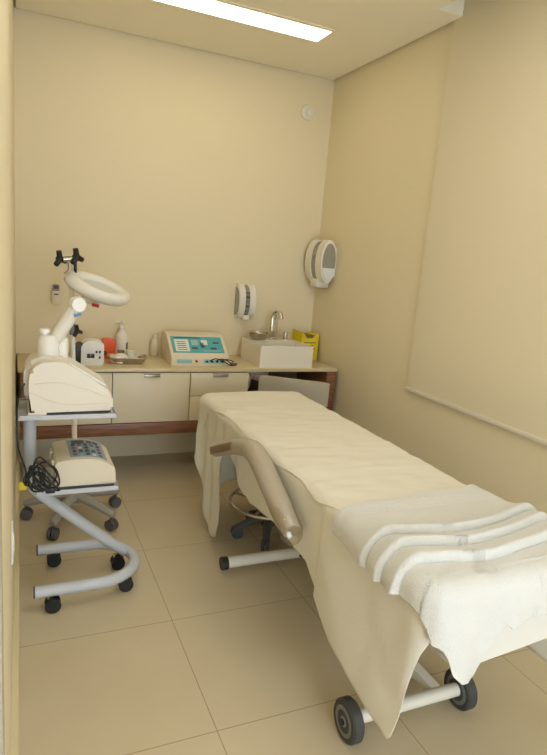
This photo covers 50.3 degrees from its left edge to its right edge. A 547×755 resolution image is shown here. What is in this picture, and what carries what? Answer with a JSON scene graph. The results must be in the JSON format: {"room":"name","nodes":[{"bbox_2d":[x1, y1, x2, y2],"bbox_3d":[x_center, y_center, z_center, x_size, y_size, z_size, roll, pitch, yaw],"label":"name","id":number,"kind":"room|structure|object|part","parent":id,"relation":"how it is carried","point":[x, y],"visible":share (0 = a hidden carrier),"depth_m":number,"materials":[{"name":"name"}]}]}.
{"room":"examination room","nodes":[
{"label":"examination room","id":0,"kind":"room"},
{"bbox_2d":[0,0,15,754],"bbox_3d":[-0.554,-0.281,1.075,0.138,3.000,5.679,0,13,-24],"label":"door frame","id":1,"kind":"structure","parent":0,"point":[7,191],"depth_m":1.43,"materials":[{"name":"paint"}]},
{"bbox_2d":[0,408,4,754],"bbox_3d":[-0.102,0.360,0.176,0.009,2.180,1.140,0,13,-23],"label":"door","id":2,"kind":"structure","parent":1,"relation":"in","point":[2,716],"depth_m":0.65,"materials":[{"name":"beige paint"}]},
{"bbox_2d":[11,520,14,563],"bbox_3d":[-0.843,0.531,1.883,0.012,0.115,0.080,0,13,-24],"label":"wall plate","id":3,"kind":"object","parent":1,"relation":"attached to","point":[12,533],"visible":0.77,"depth_m":1.85,"materials":[{"name":"white plastic"}]},
{"bbox_2d":[11,441,18,754],"bbox_3d":[-0.615,1.111,1.384,0.020,0.150,5.679,0,13,-23],"label":"baseboard","id":4,"kind":"structure","parent":1,"relation":"attached to","point":[15,657],"depth_m":1.99,"materials":[{"name":"beige paint"}]},
{"bbox_2d":[13,0,334,461],"bbox_3d":[-0.632,-0.910,4.125,2.583,3.000,0.100,0,13,-24],"label":"wall","id":5,"kind":"structure","parent":0,"point":[180,176],"depth_m":3.94,"materials":[{"name":"paint"}]},
{"bbox_2d":[52,284,60,303],"bbox_3d":[-1.414,-0.542,3.794,0.054,0.127,0.033,0,13,-24],"label":"remote control","id":6,"kind":"object","parent":5,"relation":"attached to","point":[56,294],"visible":1,"depth_m":3.78,"materials":[{"name":"beige plastic"}]},
{"bbox_2d":[19,372,335,439],"bbox_3d":[-0.616,0.112,4.029,2.087,0.407,0.519,0,13,-24],"label":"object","id":7,"kind":"object","parent":5,"relation":"attached to","point":[165,427],"depth_m":3.81,"materials":[{"name":"brown wood"}]},
{"bbox_3d":[-1.557,0.078,3.618,0.032,0.329,0.495,0,13,-24],"label":"panel","id":8,"kind":"part","parent":7,"relation":"part of","materials":[{"name":"brown wood"}]},
{"bbox_2d":[36,372,111,425],"bbox_3d":[-1.307,0.082,3.698,0.483,0.325,0.487,0,13,-24],"label":"base cabinet","id":9,"kind":"object","parent":7,"relation":"on","point":[106,376],"visible":0.11,"depth_m":3.56,"materials":[{"name":"beige"}]},
{"bbox_2d":[17,353,336,372],"bbox_3d":[-0.604,-0.101,3.991,2.104,0.023,0.508,0,13,-24],"label":"countertop","id":10,"kind":"structure","parent":9,"relation":"on","point":[152,363],"depth_m":3.81,"materials":[{"name":"beige stone"}]},
{"bbox_2d":[75,338,105,364],"bbox_3d":[-1.143,-0.160,3.619,0.206,0.154,0.104,0,13,-24],"label":"small electronic device","id":11,"kind":"object","parent":10,"relation":"on","point":[90,351],"visible":0.9,"depth_m":3.58,"materials":[{"name":"white plastic"}]},
{"bbox_2d":[102,338,115,357],"bbox_3d":[-1.093,-0.196,3.870,0.080,0.130,0.060,0,13,-24],"label":"box","id":12,"kind":"object","parent":10,"relation":"on","point":[109,343],"visible":0.63,"depth_m":3.84,"materials":[{"name":"orange plastic"}]},
{"bbox_2d":[115,321,127,353],"bbox_3d":[-1.029,-0.262,3.949,0.086,0.241,0.083,0,13,-24],"label":"pump bottle","id":13,"kind":"object","parent":10,"relation":"on","point":[121,340],"visible":0.86,"depth_m":3.92,"materials":[{"name":"beige plastic"}]},
{"bbox_2d":[107,353,147,363],"bbox_3d":[-0.942,-0.118,3.759,0.245,0.048,0.145,0,12,-21],"label":"steel tray","id":14,"kind":"object","parent":10,"relation":"on","point":[135,360],"visible":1,"depth_m":3.72,"materials":[{"name":"silver metal"}]},
{"bbox_2d":[110,353,127,363],"bbox_3d":[-0.984,-0.127,3.731,0.121,0.058,0.096,0,13,-24],"label":"pad","id":15,"kind":"object","parent":14,"relation":"in","point":[119,354],"visible":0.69,"depth_m":3.71,"materials":[{"name":"white fabric"}]},
{"bbox_2d":[127,350,134,357],"bbox_3d":[-0.924,-0.139,3.785,0.054,0.073,0.054,0,13,-24],"label":"jar","id":16,"kind":"object","parent":14,"relation":"in","point":[130,353],"visible":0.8,"depth_m":3.76,"materials":[{"name":"beige plastic"}]},
{"bbox_3d":[-0.922,-0.165,3.780,0.054,0.020,0.054,0,13,-24],"label":"lid","id":17,"kind":"part","parent":16,"relation":"part of","materials":[{"name":"beige plastic"}]},
{"bbox_2d":[150,335,158,355],"bbox_3d":[-0.833,-0.224,4.079,0.054,0.146,0.054,0,13,-24],"label":"clear bottle","id":18,"kind":"object","parent":10,"relation":"on","point":[154,342],"visible":1,"depth_m":4.06,"materials":[{"name":"beige plastic"}]},
{"bbox_2d":[161,331,228,366],"bbox_3d":[-0.531,-0.198,3.966,0.390,0.189,0.332,0,12,-23],"label":"electrotherapy machine","id":19,"kind":"object","parent":10,"relation":"on","point":[179,348],"visible":0.99,"depth_m":3.90,"materials":[{"name":"beige plastic"}]},
{"bbox_3d":[-0.510,-0.220,3.915,0.350,0.089,0.129,0,12,-23],"label":"control panel","id":20,"kind":"part","parent":19,"relation":"part of","materials":[{"name":"teal plastic"}]},
{"bbox_2d":[210,358,236,365],"bbox_3d":[-0.307,-0.104,3.907,0.093,0.062,0.242,15,15,42],"label":"cable","id":21,"kind":"object","parent":10,"relation":"on","point":[232,363],"visible":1,"depth_m":3.87,"materials":[{"name":"black plastic"}]},
{"bbox_2d":[241,338,312,367],"bbox_3d":[0.020,-0.181,4.204,0.400,0.150,0.370,0,13,-24],"label":"basin","id":22,"kind":"object","parent":10,"relation":"in","point":[266,353],"visible":1,"depth_m":4.07,"materials":[{"name":"white ceramic"}]},
{"bbox_2d":[248,330,267,339],"bbox_3d":[-0.112,-0.303,4.222,0.145,0.059,0.145,0,13,-24],"label":"steel bowl","id":23,"kind":"object","parent":22,"relation":"on","point":[254,334],"visible":1,"depth_m":4.18,"materials":[{"name":"silver metal"}]},
{"bbox_2d":[248,372,268,387],"bbox_3d":[-0.174,0.021,4.255,0.222,0.243,0.369,0,13,-24],"label":"hose","id":24,"kind":"object","parent":22,"relation":"attached to","point":[252,375],"visible":0.29,"depth_m":4.08,"materials":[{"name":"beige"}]},
{"bbox_2d":[268,310,288,339],"bbox_3d":[0.062,-0.384,4.288,0.162,0.219,0.140,0,13,-24],"label":"tap","id":25,"kind":"object","parent":22,"relation":"on","point":[273,328],"visible":1,"depth_m":4.29,"materials":[{"name":"silver metal"}]},
{"bbox_3d":[0.023,-0.382,4.264,0.059,0.219,0.128,0,13,-24],"label":"spout","id":26,"kind":"part","parent":25,"relation":"part of","materials":[{"name":"silver metal"}]},
{"bbox_3d":[0.089,-0.315,4.359,0.056,0.060,0.056,0,13,-24],"label":"handle","id":27,"kind":"part","parent":25,"relation":"part of","materials":[{"name":"silver metal"}]},
{"bbox_2d":[292,329,318,359],"bbox_3d":[0.240,-0.256,4.495,0.144,0.215,0.171,0,13,-24],"label":"box","id":28,"kind":"object","parent":10,"relation":"on","point":[309,338],"visible":0.65,"depth_m":4.43,"materials":[{"name":"yellow"}]},
{"bbox_3d":[-0.632,0.271,4.069,2.087,0.077,0.503,0,13,-24],"label":"board","id":29,"kind":"part","parent":7,"relation":"part of","materials":[{"name":"brown wood"}]},
{"bbox_2d":[111,372,189,422],"bbox_3d":[-0.860,0.079,3.896,0.487,0.325,0.487,0,13,-24],"label":"base cabinet","id":30,"kind":"object","parent":7,"relation":"on","point":[137,396],"visible":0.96,"depth_m":3.69,"materials":[{"name":"beige"}]},
{"bbox_3d":[-0.761,-0.012,3.655,0.101,0.019,0.018,0,13,-24],"label":"handle","id":31,"kind":"part","parent":30,"relation":"part of","materials":[{"name":"silver metal"}]},
{"bbox_3d":[-0.371,0.200,3.901,0.400,0.162,0.019,0,13,-24],"label":"drawer","id":32,"kind":"part","parent":7,"relation":"part of","materials":[{"name":"beige laminate"}]},
{"bbox_3d":[-0.450,0.076,4.076,0.401,0.325,0.487,0,13,-24],"label":"drawer unit","id":33,"kind":"part","parent":7,"relation":"part of","materials":[{"name":"white wood"}]},
{"bbox_3d":[-0.358,0.042,3.869,0.400,0.154,0.019,0,13,-24],"label":"drawer","id":34,"kind":"part","parent":7,"relation":"part of","materials":[{"name":"beige laminate"}]},
{"bbox_3d":[-0.347,-0.015,3.837,0.105,0.019,0.018,0,13,-24],"label":"handle","id":35,"kind":"part","parent":7,"relation":"part of","materials":[{"name":"silver metal"}]},
{"bbox_3d":[-0.094,0.016,4.512,0.589,0.329,0.028,0,13,-24],"label":"panel","id":36,"kind":"part","parent":7,"relation":"part of","materials":[{"name":"brown"}]},
{"bbox_3d":[0.305,0.065,4.435,0.075,0.329,0.503,0,13,-24],"label":"panel","id":37,"kind":"part","parent":7,"relation":"part of","materials":[{"name":"brown wood"}]},
{"bbox_2d":[234,283,255,319],"bbox_3d":[-0.205,-0.555,4.286,0.132,0.259,0.103,0,13,-24],"label":"soap dispenser","id":38,"kind":"object","parent":5,"relation":"attached to","point":[245,295],"visible":1,"depth_m":4.25,"materials":[{"name":"beige plastic"}]},
{"bbox_3d":[-0.266,-0.558,4.266,0.005,0.204,0.080,0,13,-24],"label":"panel","id":39,"kind":"part","parent":38,"relation":"part of","materials":[{"name":"grey plastic"}]},
{"bbox_2d":[301,105,313,120],"bbox_3d":[0.249,-1.908,4.197,0.110,0.105,0.038,0,13,-24],"label":"smoke detector","id":40,"kind":"object","parent":5,"relation":"attached to","point":[307,112],"visible":1,"depth_m":4.19,"materials":[{"name":"beige plastic"}]},
{"bbox_2d":[16,0,462,79],"bbox_3d":[0.573,-1.552,1.268,2.146,0.025,5.651,0,13,-24],"label":"ceiling","id":41,"kind":"structure","parent":0,"point":[369,30],"depth_m":3.37,"materials":[{"name":"beige paint"}]},
{"bbox_2d":[146,0,338,43],"bbox_3d":[-0.272,-1.997,3.171,1.307,0.005,0.247,0,13,-24],"label":"recessed light","id":42,"kind":"object","parent":41,"relation":"in","point":[225,10],"visible":1,"depth_m":3.24,"materials":[{"name":"white plastic"}]},
{"bbox_2d":[19,452,546,754],"bbox_3d":[0.385,1.225,1.854,2.583,0.100,5.879,0,13,-24],"label":"floor","id":43,"kind":"structure","parent":0,"point":[198,657],"depth_m":2.20,"materials":[{"name":"tile"}]},
{"bbox_2d":[20,248,130,539],"bbox_3d":[-1.045,0.061,3.073,0.544,1.457,0.535,0,13,-24],"label":"lamp","id":44,"kind":"object","parent":43,"relation":"on","point":[94,289],"visible":0.89,"depth_m":3.00,"materials":[{"name":"white plastic"}]},
{"bbox_3d":[-1.226,0.654,3.157,0.239,0.087,0.065,3,12,-11],"label":"leg","id":45,"kind":"part","parent":44,"relation":"part of","materials":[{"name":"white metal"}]},
{"bbox_3d":[-1.057,-0.590,2.890,0.031,0.081,0.082,9,12,19],"label":"joint knob","id":46,"kind":"part","parent":44,"relation":"part of","materials":[{"name":"black plastic"}]},
{"bbox_3d":[-1.102,0.688,3.042,0.065,0.087,0.239,6,12,7],"label":"leg","id":47,"kind":"part","parent":44,"relation":"part of","materials":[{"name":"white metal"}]},
{"bbox_3d":[-1.022,-0.423,2.960,0.026,0.331,0.049,12,14,31],"label":"spring arm","id":48,"kind":"part","parent":44,"relation":"part of","materials":[{"name":"beige metal"}]},
{"bbox_3d":[-0.983,-0.605,2.918,0.032,0.085,0.085,9,12,19],"label":"joint knob","id":49,"kind":"part","parent":44,"relation":"part of","materials":[{"name":"black plastic"}]},
{"bbox_3d":[-1.005,-0.240,2.989,0.024,0.064,0.064,9,12,19],"label":"clamp knob","id":50,"kind":"part","parent":44,"relation":"part of","materials":[{"name":"black plastic"}]},
{"bbox_3d":[-0.951,0.683,3.125,0.239,0.087,0.065,10,13,25],"label":"leg","id":51,"kind":"part","parent":44,"relation":"part of","materials":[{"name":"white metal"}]},
{"bbox_3d":[-0.986,0.646,3.294,0.065,0.087,0.239,14,15,39],"label":"leg","id":52,"kind":"part","parent":44,"relation":"part of","materials":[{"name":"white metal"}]},
{"bbox_2d":[18,398,139,613],"bbox_3d":[-0.826,0.510,2.526,0.511,0.832,0.409,0,13,-24],"label":"trolley","id":53,"kind":"object","parent":43,"relation":"on","point":[102,540],"visible":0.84,"depth_m":2.45,"materials":[{"name":"grey metal"}]},
{"bbox_2d":[16,383,60,493],"bbox_3d":[-0.915,0.232,2.268,0.157,0.421,0.168,0,13,-24],"label":"power cord","id":54,"kind":"object","parent":53,"relation":"on","point":[48,489],"visible":0.98,"depth_m":2.23,"materials":[{"name":"black plastic"}]},
{"bbox_2d":[18,398,116,420],"bbox_3d":[-0.843,0.125,2.372,0.361,0.020,0.270,0,13,-24],"label":"shelf","id":55,"kind":"object","parent":53,"relation":"attached to","point":[22,409],"depth_m":2.27,"materials":[{"name":"grey"}]},
{"bbox_2d":[23,296,112,415],"bbox_3d":[-0.817,-0.098,2.319,0.326,0.450,0.230,0,13,-24],"label":"steamer","id":56,"kind":"object","parent":53,"relation":"on","point":[55,382],"visible":1,"depth_m":2.26,"materials":[{"name":"beige plastic"}]},
{"bbox_3d":[-0.891,-0.125,2.308,0.084,0.090,0.084,0,13,-24],"label":"water tank","id":57,"kind":"part","parent":56,"relation":"part of","materials":[{"name":"white plastic"}]},
{"bbox_3d":[-0.832,-0.197,2.319,0.142,0.212,0.061,0,13,-24],"label":"nozzle arm","id":58,"kind":"part","parent":56,"relation":"part of","materials":[{"name":"beige plastic"}]},
{"bbox_3d":[-0.829,0.115,2.365,0.300,0.015,0.210,0,13,-24],"label":"plate","id":59,"kind":"part","parent":56,"relation":"part of","materials":[{"name":"grey plastic"}]},
{"bbox_3d":[-0.760,-0.028,2.361,0.139,0.092,0.170,0,13,-24],"label":"control panel","id":60,"kind":"part","parent":56,"relation":"part of","materials":[{"name":"white plastic"}]},
{"bbox_2d":[35,465,118,496],"bbox_3d":[-0.836,0.423,2.459,0.316,0.020,0.290,0,13,-24],"label":"shelf","id":61,"kind":"object","parent":53,"relation":"attached to","point":[116,486],"depth_m":2.35,"materials":[{"name":"grey plastic"}]},
{"bbox_2d":[49,439,115,489],"bbox_3d":[-0.808,0.356,2.450,0.246,0.129,0.258,0,13,-24],"label":"aesthetic treatment machine","id":62,"kind":"object","parent":53,"relation":"on","point":[79,463],"visible":0.95,"depth_m":2.36,"materials":[{"name":"beige plastic"}]},
{"bbox_2d":[49,448,54,475],"bbox_3d":[-0.907,0.349,2.387,0.013,0.070,0.170,0,13,-24],"label":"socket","id":63,"kind":"object","parent":62,"relation":"attached to","point":[51,450],"depth_m":2.40,"materials":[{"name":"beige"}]},
{"bbox_3d":[-0.804,0.412,2.463,0.220,0.015,0.242,0,13,-24],"label":"plate","id":64,"kind":"part","parent":62,"relation":"part of","materials":[{"name":"grey plastic"}]},
{"bbox_2d":[229,488,274,550],"bbox_3d":[-0.017,0.641,3.148,0.448,0.460,0.448,0,13,-24],"label":"stool","id":65,"kind":"object","parent":43,"relation":"on","point":[253,516],"visible":0.37,"depth_m":3.11,"materials":[{"name":"black plastic"}]},
{"bbox_3d":[-0.131,0.778,3.148,0.160,0.080,0.054,2,12,-15],"label":"leg","id":66,"kind":"part","parent":65,"relation":"part of","materials":[{"name":"grey plastic"}]},
{"bbox_3d":[-0.088,0.759,3.261,0.054,0.080,0.159,-4,14,-35],"label":"leg","id":67,"kind":"part","parent":65,"relation":"part of","materials":[{"name":"grey"}]},
{"bbox_3d":[-0.035,0.802,3.073,0.054,0.080,0.160,5,12,2],"label":"leg","id":68,"kind":"part","parent":65,"relation":"part of","materials":[{"name":"grey plastic"}]},
{"bbox_2d":[258,375,329,406],"bbox_3d":[0.144,0.324,4.106,0.470,0.722,0.503,7,12,10],"label":"office chair","id":69,"kind":"object","parent":43,"relation":"on","point":[317,391],"visible":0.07,"depth_m":3.82,"materials":[{"name":"beige fabric"}]},
{"bbox_2d":[210,437,546,745],"bbox_3d":[0.245,0.638,2.549,0.814,0.747,1.975,0,13,-24],"label":"bed","id":70,"kind":"object","parent":43,"relation":"on","point":[349,718],"visible":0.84,"depth_m":2.03,"materials":[{"name":"white metal"}]},
{"bbox_3d":[-0.028,0.407,2.272,0.086,0.231,0.530,0,13,-24],"label":"armrest","id":71,"kind":"part","parent":70,"relation":"part of","materials":[{"name":"beige plastic"}]},
{"bbox_2d":[194,409,546,738],"bbox_3d":[0.239,0.638,2.574,0.684,0.671,2.094,0,13,-24],"label":"sheet","id":72,"kind":"object","parent":70,"relation":"on","point":[377,638],"visible":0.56,"depth_m":1.83,"materials":[{"name":"beige fabric"}]},
{"bbox_2d":[220,455,236,482],"bbox_3d":[-0.116,0.413,3.427,0.565,0.624,0.234,0,13,-24],"label":"sheet","id":73,"kind":"object","parent":72,"relation":"hanging from","point":[228,470],"visible":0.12,"depth_m":3.50,"materials":[{"name":"beige fabric"}]},
{"bbox_2d":[199,391,465,510],"bbox_3d":[0.194,0.361,2.716,0.674,0.216,1.712,0,13,-24],"label":"sheet","id":74,"kind":"object","parent":72,"relation":"on","point":[340,462],"visible":0.84,"depth_m":2.50,"materials":[{"name":"beige fabric"}]},
{"bbox_2d":[332,484,546,684],"bbox_3d":[0.584,0.582,1.830,0.740,0.326,0.589,0,13,-24],"label":"bath towel","id":75,"kind":"object","parent":74,"relation":"on","point":[470,561],"visible":1,"depth_m":1.60,"materials":[{"name":"white fabric"}]},
{"bbox_2d":[428,613,546,662],"bbox_3d":[0.589,0.612,1.894,0.542,0.261,0.543,0,13,-24],"label":"cushion","id":76,"kind":"object","parent":70,"relation":"on","point":[534,629],"depth_m":1.67,"materials":[{"name":"white fabric"}]},
{"bbox_2d":[311,21,546,513],"bbox_3d":[1.532,-0.296,1.995,0.150,3.000,5.679,0,13,-24],"label":"wall","id":77,"kind":"structure","parent":0,"point":[386,115],"depth_m":3.61,"materials":[{"name":"paint"}]},
{"bbox_2d":[305,240,336,287],"bbox_3d":[0.349,-0.843,4.323,0.129,0.346,0.269,0,13,-24],"label":"dispenser","id":78,"kind":"object","parent":77,"relation":"attached to","point":[321,256],"visible":1,"depth_m":4.23,"materials":[{"name":"beige plastic"}]},
{"bbox_3d":[0.400,-0.833,4.203,0.105,0.260,0.005,0,13,-24],"label":"panel","id":79,"kind":"part","parent":78,"relation":"part of","materials":[{"name":"grey plastic"}]},
{"bbox_2d":[446,0,464,10],"bbox_3d":[1.764,-1.518,1.038,0.180,0.193,4.312,0,13,-24],"label":"trim","id":80,"kind":"structure","parent":77,"relation":"attached to","point":[457,4],"depth_m":2.98,"materials":[{"name":"beige paint"}]},
{"bbox_2d":[405,0,546,444],"bbox_3d":[1.452,-0.675,1.884,0.065,2.201,3.028,0,13,-24],"label":"roller blind","id":81,"kind":"object","parent":77,"relation":"attached to","point":[479,345],"visible":1,"depth_m":2.84,"materials":[{"name":"beige fabric"}]},
{"bbox_3d":[1.385,0.389,2.111,0.019,0.020,3.028,0,13,-24],"label":"rail","id":82,"kind":"part","parent":81,"relation":"part of","materials":[{"name":"beige"}]}
]}

